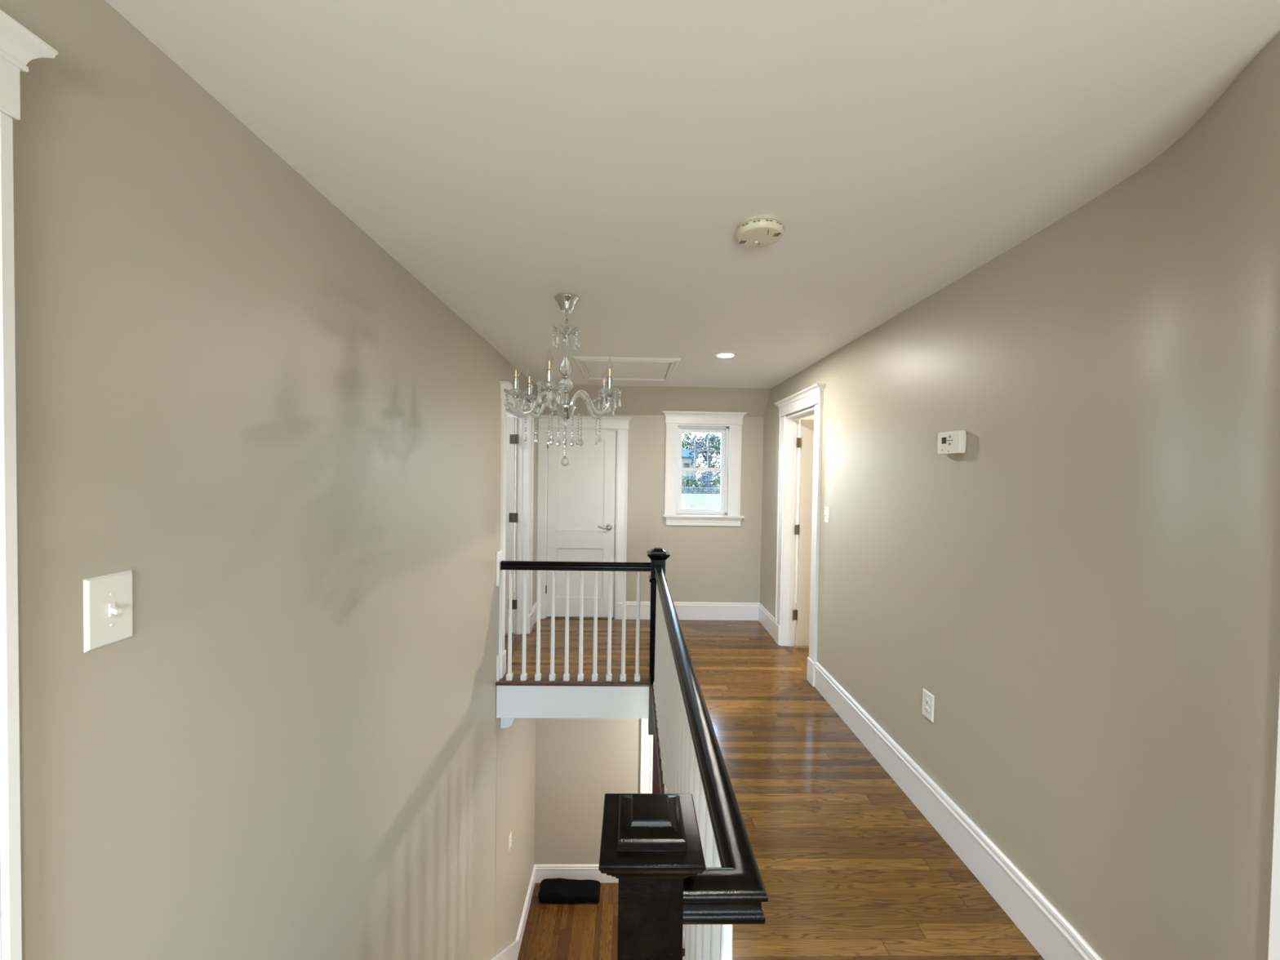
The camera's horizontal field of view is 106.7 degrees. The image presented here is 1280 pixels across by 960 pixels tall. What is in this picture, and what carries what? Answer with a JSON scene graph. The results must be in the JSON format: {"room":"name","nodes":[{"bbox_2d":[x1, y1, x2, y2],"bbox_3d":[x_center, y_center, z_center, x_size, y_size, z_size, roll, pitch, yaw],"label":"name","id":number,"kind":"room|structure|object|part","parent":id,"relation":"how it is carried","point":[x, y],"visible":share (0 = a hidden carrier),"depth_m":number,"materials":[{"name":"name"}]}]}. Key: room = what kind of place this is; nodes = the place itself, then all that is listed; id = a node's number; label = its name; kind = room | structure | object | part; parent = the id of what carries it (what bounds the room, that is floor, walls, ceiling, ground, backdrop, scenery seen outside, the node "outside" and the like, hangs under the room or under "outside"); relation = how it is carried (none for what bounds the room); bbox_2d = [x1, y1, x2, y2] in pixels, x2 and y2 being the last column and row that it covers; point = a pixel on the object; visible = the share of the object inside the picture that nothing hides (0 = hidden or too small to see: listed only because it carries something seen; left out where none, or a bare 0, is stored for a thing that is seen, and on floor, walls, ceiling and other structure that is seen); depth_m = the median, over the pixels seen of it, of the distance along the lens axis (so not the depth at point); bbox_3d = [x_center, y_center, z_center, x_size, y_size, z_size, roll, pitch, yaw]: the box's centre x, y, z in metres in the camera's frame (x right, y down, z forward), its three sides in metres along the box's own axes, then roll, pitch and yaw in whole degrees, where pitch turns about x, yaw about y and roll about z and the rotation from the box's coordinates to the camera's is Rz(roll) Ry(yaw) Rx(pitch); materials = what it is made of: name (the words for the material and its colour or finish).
{"room":"upstairs hallway","nodes":[
{"label":"upstairs hallway","id":0,"kind":"room"},
{"bbox_2d":[0,0,538,959],"bbox_3d":[-1.101,1.775,1.275,0.122,5.350,7.958,1,1,-1],"label":"wall","id":1,"kind":"structure","parent":0,"point":[232,397],"depth_m":1.20,"materials":[{"name":"beige paint"}]},
{"bbox_2d":[0,9,57,959],"bbox_3d":[-1.036,0.451,0.282,0.178,2.266,1.016,1,1,-1],"label":"trim","id":2,"kind":"structure","parent":1,"relation":"attached to","point":[19,46],"depth_m":0.74,"materials":[{"name":"white paint"}]},
{"bbox_2d":[83,569,132,653],"bbox_3d":[-1.001,0.247,0.907,0.021,0.134,0.083,1,1,-1],"label":"light switch","id":3,"kind":"object","parent":1,"relation":"attached to","point":[107,598],"visible":1,"depth_m":0.90,"materials":[{"name":"white plastic"}]},
{"bbox_2d":[500,717,514,728],"bbox_3d":[-1.033,1.859,3.760,0.106,0.149,0.100,1,1,-1],"label":"wall bracket","id":4,"kind":"object","parent":1,"relation":"attached to","point":[505,722],"visible":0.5,"depth_m":3.71,"materials":[{"name":"white paint"}]},
{"bbox_2d":[508,831,512,850],"bbox_3d":[-1.102,3.087,4.074,0.021,0.114,0.070,1,1,-1],"label":"light switch","id":5,"kind":"object","parent":1,"relation":"attached to","point":[510,841],"visible":1,"depth_m":4.07,"materials":[{"name":"white plastic"}]},
{"bbox_2d":[504,417,518,633],"bbox_3d":[-1.577,0.432,4.592,0.820,2.078,0.050,1,1,3],"label":"door","id":6,"kind":"structure","parent":1,"relation":"in","point":[512,438],"depth_m":4.56,"materials":[{"name":"white paint"}]},
{"bbox_2d":[498,381,534,678],"bbox_3d":[-1.103,0.378,4.169,0.188,2.254,1.192,1,1,-1],"label":"trim","id":7,"kind":"structure","parent":1,"relation":"attached to","point":[524,482],"depth_m":4.59,"materials":[{"name":"white paint"}]},
{"bbox_2d":[496,600,537,681],"bbox_3d":[-1.085,1.407,4.359,0.020,0.190,1.539,1,1,-1],"label":"baseboard","id":8,"kind":"structure","parent":1,"relation":"attached to","point":[535,606],"depth_m":3.63,"materials":[{"name":"white paint"}]},
{"bbox_2d":[496,685,648,718],"bbox_3d":[-0.453,1.702,2.223,1.205,0.252,2.791,1,1,-1],"label":"trim","id":9,"kind":"structure","parent":1,"relation":"attached to","point":[512,701],"depth_m":3.60,"materials":[{"name":"white paint"}]},
{"bbox_2d":[495,680,684,956],"bbox_3d":[-0.457,1.565,2.206,1.197,0.022,2.804,1,1,-1],"label":"trim","id":10,"kind":"structure","parent":1,"relation":"attached to","point":[500,682],"depth_m":3.57,"materials":[{"name":"brown wood"}]},
{"bbox_2d":[653,564,768,959],"bbox_3d":[0.111,1.110,2.188,0.142,0.908,2.770,1,1,-1],"label":"balustrade","id":11,"kind":"object","parent":10,"relation":"on","point":[731,891],"visible":0.81,"depth_m":1.19,"materials":[{"name":"black paint"}]},
{"bbox_2d":[506,413,515,591],"bbox_3d":[-2.297,0.226,4.363,2.200,2.513,3.800,1,1,-1],"label":"wall","id":12,"kind":"structure","parent":0,"point":[508,415],"depth_m":6.17,"materials":[{"name":"beige paint"}]},
{"bbox_2d":[517,882,618,959],"bbox_3d":[0.643,4.481,2.363,3.490,0.050,5.718,1,1,-1],"label":"floor","id":13,"kind":"structure","parent":0,"point":[552,931],"depth_m":4.65,"materials":[{"name":"brown wood"}]},
{"bbox_2d":[490,940,519,959],"bbox_3d":[-0.492,2.930,2.594,1.168,3.008,3.479,1,1,-1],"label":"staircase","id":14,"kind":"structure","parent":13,"relation":"on","point":[510,953],"depth_m":4.04,"materials":[{"name":"white paint"}]},
{"bbox_2d":[537,878,600,903],"bbox_3d":[-0.738,4.309,5.011,0.636,0.145,0.217,1,1,-1],"label":"duffel bag","id":15,"kind":"object","parent":13,"relation":"on","point":[556,891],"visible":1,"depth_m":4.95,"materials":[{"name":"black fabric"}]},
{"bbox_2d":[533,413,764,864],"bbox_3d":[0.619,1.722,5.267,3.710,5.350,0.200,1,1,-1],"label":"wall","id":16,"kind":"structure","parent":0,"point":[704,563],"depth_m":5.16,"materials":[{"name":"beige paint"}]},
{"bbox_2d":[515,864,618,957],"bbox_3d":[-0.577,4.294,4.772,1.134,0.190,0.848,1,1,-1],"label":"baseboard","id":17,"kind":"structure","parent":16,"relation":"attached to","point":[540,872],"depth_m":5.17,"materials":[{"name":"white paint"}]},
{"bbox_2d":[545,430,616,617],"bbox_3d":[-0.637,0.475,5.111,0.745,2.008,0.101,1,1,-1],"label":"door","id":18,"kind":"structure","parent":16,"relation":"in","point":[581,526],"depth_m":5.13,"materials":[{"name":"white paint"}]},
{"bbox_3d":[-0.377,0.510,5.098,0.154,0.066,0.063,1,1,-1],"label":"handle","id":19,"kind":"part","parent":18,"relation":"part of","materials":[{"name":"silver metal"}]},
{"bbox_2d":[536,415,632,619],"bbox_3d":[-0.596,0.408,5.155,0.995,2.170,0.208,1,1,-1],"label":"trim","id":20,"kind":"structure","parent":16,"relation":"attached to","point":[620,424],"depth_m":5.09,"materials":[{"name":"white paint"}]},
{"bbox_2d":[640,718,653,793],"bbox_3d":[0.556,3.317,5.214,1.110,2.160,0.088,1,1,-1],"label":"trim","id":21,"kind":"structure","parent":16,"relation":"attached to","point":[646,740],"depth_m":5.16,"materials":[{"name":"white paint"}]},
{"bbox_2d":[652,734,660,793],"bbox_3d":[0.565,3.372,5.248,0.870,2.050,0.053,1,1,-1],"label":"door","id":22,"kind":"structure","parent":16,"relation":"in","point":[655,780],"depth_m":5.22,"materials":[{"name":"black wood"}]},
{"bbox_2d":[626,601,774,638],"bbox_3d":[0.578,1.423,4.838,1.455,0.190,0.643,1,1,-1],"label":"baseboard","id":23,"kind":"structure","parent":16,"relation":"attached to","point":[685,610],"depth_m":5.14,"materials":[{"name":"white paint"}]},
{"bbox_2d":[662,410,746,526],"bbox_3d":[0.675,-0.118,5.175,0.900,1.216,0.221,1,1,-1],"label":"window","id":24,"kind":"structure","parent":16,"relation":"in","point":[729,424],"depth_m":5.12,"materials":[{"name":"white paint"}]},
{"bbox_3d":[0.671,0.110,5.231,0.520,0.488,0.032,1,1,-1],"label":"sash","id":25,"kind":"part","parent":24,"relation":"part of","materials":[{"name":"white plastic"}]},
{"bbox_3d":[0.677,-0.329,5.260,0.520,0.467,0.032,1,1,-1],"label":"sash","id":26,"kind":"part","parent":24,"relation":"part of","materials":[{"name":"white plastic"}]},
{"bbox_3d":[0.675,-0.109,5.202,0.590,0.978,0.167,1,1,-1],"label":"frame","id":27,"kind":"part","parent":24,"relation":"part of","materials":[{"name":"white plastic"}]},
{"bbox_3d":[0.681,0.389,5.153,0.865,0.022,0.145,1,1,-1],"label":"sill","id":28,"kind":"part","parent":24,"relation":"part of","materials":[{"name":"white paint"}]},
{"bbox_2d":[534,384,770,417],"bbox_3d":[0.132,-0.833,4.988,2.409,0.286,0.274,1,1,-1],"label":"wall","id":29,"kind":"structure","parent":0,"point":[634,400],"depth_m":4.97,"materials":[{"name":"beige paint"}]},
{"bbox_2d":[105,0,1279,388],"bbox_3d":[0.204,-0.930,1.264,2.649,0.100,7.998,1,1,-1],"label":"ceiling","id":30,"kind":"structure","parent":0,"point":[512,157],"depth_m":1.20,"materials":[{"name":"white paint"}]},
{"bbox_2d":[503,293,622,466],"bbox_3d":[-0.380,-0.490,2.358,0.585,0.842,0.523,1,1,-1],"label":"crystal chandelier","id":31,"kind":"object","parent":30,"relation":"hanging from","point":[566,303],"visible":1,"depth_m":2.36,"materials":[{"name":"clear glass"}]},
{"bbox_3d":[-0.510,-0.386,2.377,0.234,0.128,0.018,1,1,-9],"label":"candle arm","id":32,"kind":"part","parent":31,"relation":"part of","materials":[{"name":"clear glass"}]},
{"bbox_3d":[-0.493,-0.388,2.468,0.234,0.128,0.018,2,1,30],"label":"candle arm","id":33,"kind":"part","parent":31,"relation":"part of","materials":[{"name":"clear glass"}]},
{"bbox_3d":[-0.395,-0.382,2.263,0.018,0.128,0.234,1,1,9],"label":"candle arm","id":34,"kind":"part","parent":31,"relation":"part of","materials":[{"name":"clear glass"}]},
{"bbox_3d":[-0.375,-0.322,2.400,0.100,0.103,0.100,1,1,-1],"label":"lamp shade","id":35,"kind":"part","parent":31,"relation":"part of","materials":[{"name":"clear glass"}]},
{"bbox_3d":[-0.372,-0.536,2.396,0.034,0.455,0.034,1,1,-1],"label":"stem","id":36,"kind":"part","parent":31,"relation":"part of","materials":[{"name":"clear glass"}]},
{"bbox_3d":[-0.368,-0.795,2.391,0.014,0.105,0.014,2,2,44],"label":"hanging chain","id":37,"kind":"part","parent":31,"relation":"part of","materials":[{"name":"silver metal"}]},
{"bbox_3d":[-0.273,-0.385,2.493,0.234,0.128,0.018,0,2,-43],"label":"candle arm","id":38,"kind":"part","parent":31,"relation":"part of","materials":[{"name":"clear glass"}]},
{"bbox_3d":[-0.247,-0.382,2.345,0.234,0.128,0.018,1,1,23],"label":"candle arm","id":39,"kind":"part","parent":31,"relation":"part of","materials":[{"name":"clear glass"}]},
{"bbox_2d":[572,355,680,381],"bbox_3d":[-0.108,-0.931,4.051,0.824,0.020,0.864,1,1,-1],"label":"attic hatch","id":40,"kind":"object","parent":30,"relation":"attached to","point":[647,369],"visible":1,"depth_m":3.96,"materials":[{"name":"white paint"}]},
{"bbox_3d":[-0.108,-0.936,4.051,0.682,0.007,0.722,1,1,-1],"label":"panel","id":41,"kind":"part","parent":40,"relation":"part of","materials":[{"name":"white paint"}]},
{"bbox_2d":[714,352,736,358],"bbox_3d":[0.629,-0.916,3.502,0.160,0.006,0.160,1,1,-1],"label":"recessed light","id":42,"kind":"object","parent":30,"relation":"in","point":[724,355],"visible":1,"depth_m":3.49,"materials":[{"name":"white paint"}]},
{"bbox_2d":[736,214,783,247],"bbox_3d":[0.418,-0.861,1.663,0.162,0.047,0.162,1,1,-1],"label":"smoke detector","id":43,"kind":"object","parent":30,"relation":"attached to","point":[759,230],"visible":1,"depth_m":1.62,"materials":[{"name":"beige plastic"}]},
{"bbox_2d":[499,591,1044,959],"bbox_3d":[0.005,1.579,1.892,6.749,0.022,8.918,1,1,-1],"label":"floor","id":44,"kind":"structure","parent":0,"point":[850,868],"depth_m":2.21,"materials":[{"name":"brown wood"}]},
{"bbox_2d":[495,550,650,681],"bbox_3d":[-0.499,1.034,3.615,1.150,0.982,0.144,1,1,-1],"label":"balustrade","id":45,"kind":"object","parent":44,"relation":"on","point":[500,565],"visible":1,"depth_m":3.61,"materials":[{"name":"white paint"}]},
{"bbox_3d":[-0.482,0.650,3.608,1.128,0.064,0.060,1,1,-1],"label":"handrail","id":46,"kind":"part","parent":45,"relation":"part of","materials":[{"name":"black paint"}]},
{"bbox_2d":[598,793,706,959],"bbox_3d":[0.011,1.080,0.845,0.169,1.018,0.169,1,1,-1],"label":"newel post","id":47,"kind":"object","parent":44,"relation":"on","point":[651,842],"visible":1,"depth_m":0.78,"materials":[{"name":"black paint"}]},
{"bbox_2d":[646,547,670,734],"bbox_3d":[0.127,1.218,3.631,0.169,1.404,0.169,1,1,-1],"label":"newel post","id":48,"kind":"object","parent":44,"relation":"on","point":[656,555],"visible":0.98,"depth_m":3.58,"materials":[{"name":"black paint"}]},
{"bbox_3d":[0.125,1.360,3.633,0.107,1.121,0.107,1,1,-1],"label":"post","id":49,"kind":"part","parent":48,"relation":"part of","materials":[{"name":"black paint"}]},
{"bbox_2d":[795,414,814,599],"bbox_3d":[2.404,0.300,4.253,1.900,2.513,3.400,1,1,-1],"label":"wall","id":50,"kind":"structure","parent":0,"point":[811,417],"depth_m":5.84,"materials":[{"name":"beige paint"}]},
{"bbox_2d":[760,31,1279,959],"bbox_3d":[1.406,0.469,3.067,0.309,2.733,4.418,1,1,2],"label":"wall","id":51,"kind":"structure","parent":0,"point":[1086,598],"depth_m":1.44,"materials":[{"name":"beige paint"}]},
{"bbox_2d":[773,383,826,686],"bbox_3d":[1.364,0.413,4.042,0.188,2.264,1.045,1,1,-1],"label":"trim","id":52,"kind":"structure","parent":51,"relation":"attached to","point":[813,395],"depth_m":4.38,"materials":[{"name":"white paint"}]},
{"bbox_2d":[792,418,813,645],"bbox_3d":[1.762,0.487,4.391,0.700,2.078,0.050,1,1,-4],"label":"door","id":53,"kind":"structure","parent":51,"relation":"in","point":[805,442],"depth_m":4.36,"materials":[{"name":"white paint"}]},
{"bbox_2d":[823,506,829,523],"bbox_3d":[1.340,0.252,3.438,0.021,0.114,0.070,1,1,-1],"label":"light switch","id":54,"kind":"object","parent":51,"relation":"attached to","point":[826,515],"visible":1,"depth_m":3.43,"materials":[{"name":"white plastic"}]},
{"bbox_2d":[826,419,831,436],"bbox_3d":[1.349,-0.373,3.427,0.021,0.114,0.070,1,1,-1],"label":"light switch","id":55,"kind":"object","parent":51,"relation":"attached to","point":[828,422],"visible":1,"depth_m":3.41,"materials":[{"name":"white plastic"}]},
{"bbox_2d":[921,688,934,723],"bbox_3d":[1.356,1.062,2.248,0.009,0.125,0.082,1,1,-1],"label":"power outlet","id":56,"kind":"object","parent":51,"relation":"attached to","point":[927,698],"visible":1,"depth_m":2.24,"materials":[{"name":"white plastic"}]},
{"bbox_2d":[924,697,928,704],"bbox_3d":[1.354,1.043,2.247,0.002,0.029,0.033,1,1,-1],"label":"receptacle","id":57,"kind":"object","parent":56,"relation":"attached to","point":[926,700],"depth_m":2.25,"materials":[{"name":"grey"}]},
{"bbox_2d":[924,706,928,712],"bbox_3d":[1.353,1.082,2.248,0.002,0.029,0.033,1,1,-1],"label":"receptacle","id":58,"kind":"object","parent":56,"relation":"attached to","point":[926,708],"depth_m":2.25,"materials":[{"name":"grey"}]},
{"bbox_2d":[937,430,968,460],"bbox_3d":[1.364,-0.152,2.084,0.036,0.132,0.154,1,1,-1],"label":"thermostat","id":59,"kind":"object","parent":51,"relation":"attached to","point":[953,443],"visible":1,"depth_m":2.06,"materials":[{"name":"beige plastic"}]},
{"bbox_3d":[1.381,-0.151,2.074,0.003,0.132,0.132,1,1,-1],"label":"wall plate","id":60,"kind":"part","parent":59,"relation":"part of","materials":[{"name":"beige plastic"}]},
{"bbox_2d":[814,661,1102,959],"bbox_3d":[1.319,1.486,2.254,0.171,0.190,2.665,1,1,3],"label":"baseboard","id":61,"kind":"structure","parent":51,"relation":"attached to","point":[1048,931],"depth_m":1.95,"materials":[{"name":"white paint"}]},
{"bbox_3d":[1.287,0.547,-0.911,0.125,2.733,3.549,1,1,-1],"label":"wall","id":62,"kind":"structure","parent":0,"visible":0},
{"bbox_2d":[1267,680,1279,959],"bbox_3d":[1.188,0.505,0.455,0.022,2.220,0.845,1,1,-1],"label":"trim","id":63,"kind":"structure","parent":62,"relation":"attached to","point":[1273,949],"depth_m":0.87,"materials":[{"name":"white paint"}]},
{"label":"outside","id":64,"kind":"structure","parent":0,"visible":0},
{"bbox_2d":[681,480,720,508],"bbox_3d":[6.270,2.390,62.890,75.000,2.500,114.600,1,1,-1],"label":"ground","id":65,"kind":"structure","parent":64,"point":[692,500],"depth_m":38.16,"materials":[{"name":"green plant"}]},
{"bbox_2d":[681,475,697,489],"bbox_3d":[5.064,0.405,54.084,3.042,1.913,3.028,1,1,-1],"label":"shrub","id":66,"kind":"object","parent":65,"relation":"on","point":[686,479],"visible":0.59,"depth_m":53.51,"materials":[{"name":"green plant"}]},
{"bbox_2d":[681,448,698,482],"bbox_3d":[5.015,-2.823,93.622,12.000,6.750,8.100,1,1,-1],"label":"house","id":67,"kind":"structure","parent":65,"relation":"on","point":[686,461],"depth_m":90.14,"materials":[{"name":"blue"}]},
{"bbox_2d":[681,432,703,466],"bbox_3d":[11.656,-6.125,120.110,9.234,12.830,9.127,1,1,-1],"label":"broadleaf tree","id":68,"kind":"object","parent":65,"relation":"on","point":[686,444],"visible":0.18,"depth_m":118.64,"materials":[{"name":"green plant"}]},
{"bbox_2d":[681,487,720,493],"bbox_3d":[6.598,1.114,50.317,7.217,0.645,0.498,1,1,-1],"label":"stone wall","id":69,"kind":"structure","parent":65,"relation":"on","point":[684,490],"depth_m":50.11,"materials":[{"name":"grey stone"}]},
{"bbox_2d":[688,432,720,481],"bbox_3d":[9.819,-3.337,70.215,5.357,9.161,5.319,1,1,-1],"label":"broadleaf tree","id":70,"kind":"object","parent":65,"relation":"on","point":[704,442],"visible":0.56,"depth_m":69.62,"materials":[{"name":"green plant"}]},
{"bbox_2d":[688,471,720,487],"bbox_3d":[8.016,0.098,58.685,4.370,2.580,4.505,1,1,-1],"label":"shrub","id":71,"kind":"object","parent":65,"relation":"on","point":[708,477],"visible":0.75,"depth_m":57.89,"materials":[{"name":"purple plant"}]},
{"bbox_2d":[706,432,720,477],"bbox_3d":[10.911,-2.901,62.184,4.587,8.641,4.586,1,1,-1],"label":"broadleaf tree","id":72,"kind":"object","parent":65,"relation":"on","point":[713,437],"visible":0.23,"depth_m":61.83,"materials":[{"name":"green plant"}]},
{"bbox_2d":[712,476,720,487],"bbox_3d":[9.399,0.397,52.708,2.564,2.106,2.638,1,1,25],"label":"shrub","id":73,"kind":"object","parent":65,"relation":"on","point":[715,483],"visible":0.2,"depth_m":52.66,"materials":[{"name":"green plant"}]}
]}

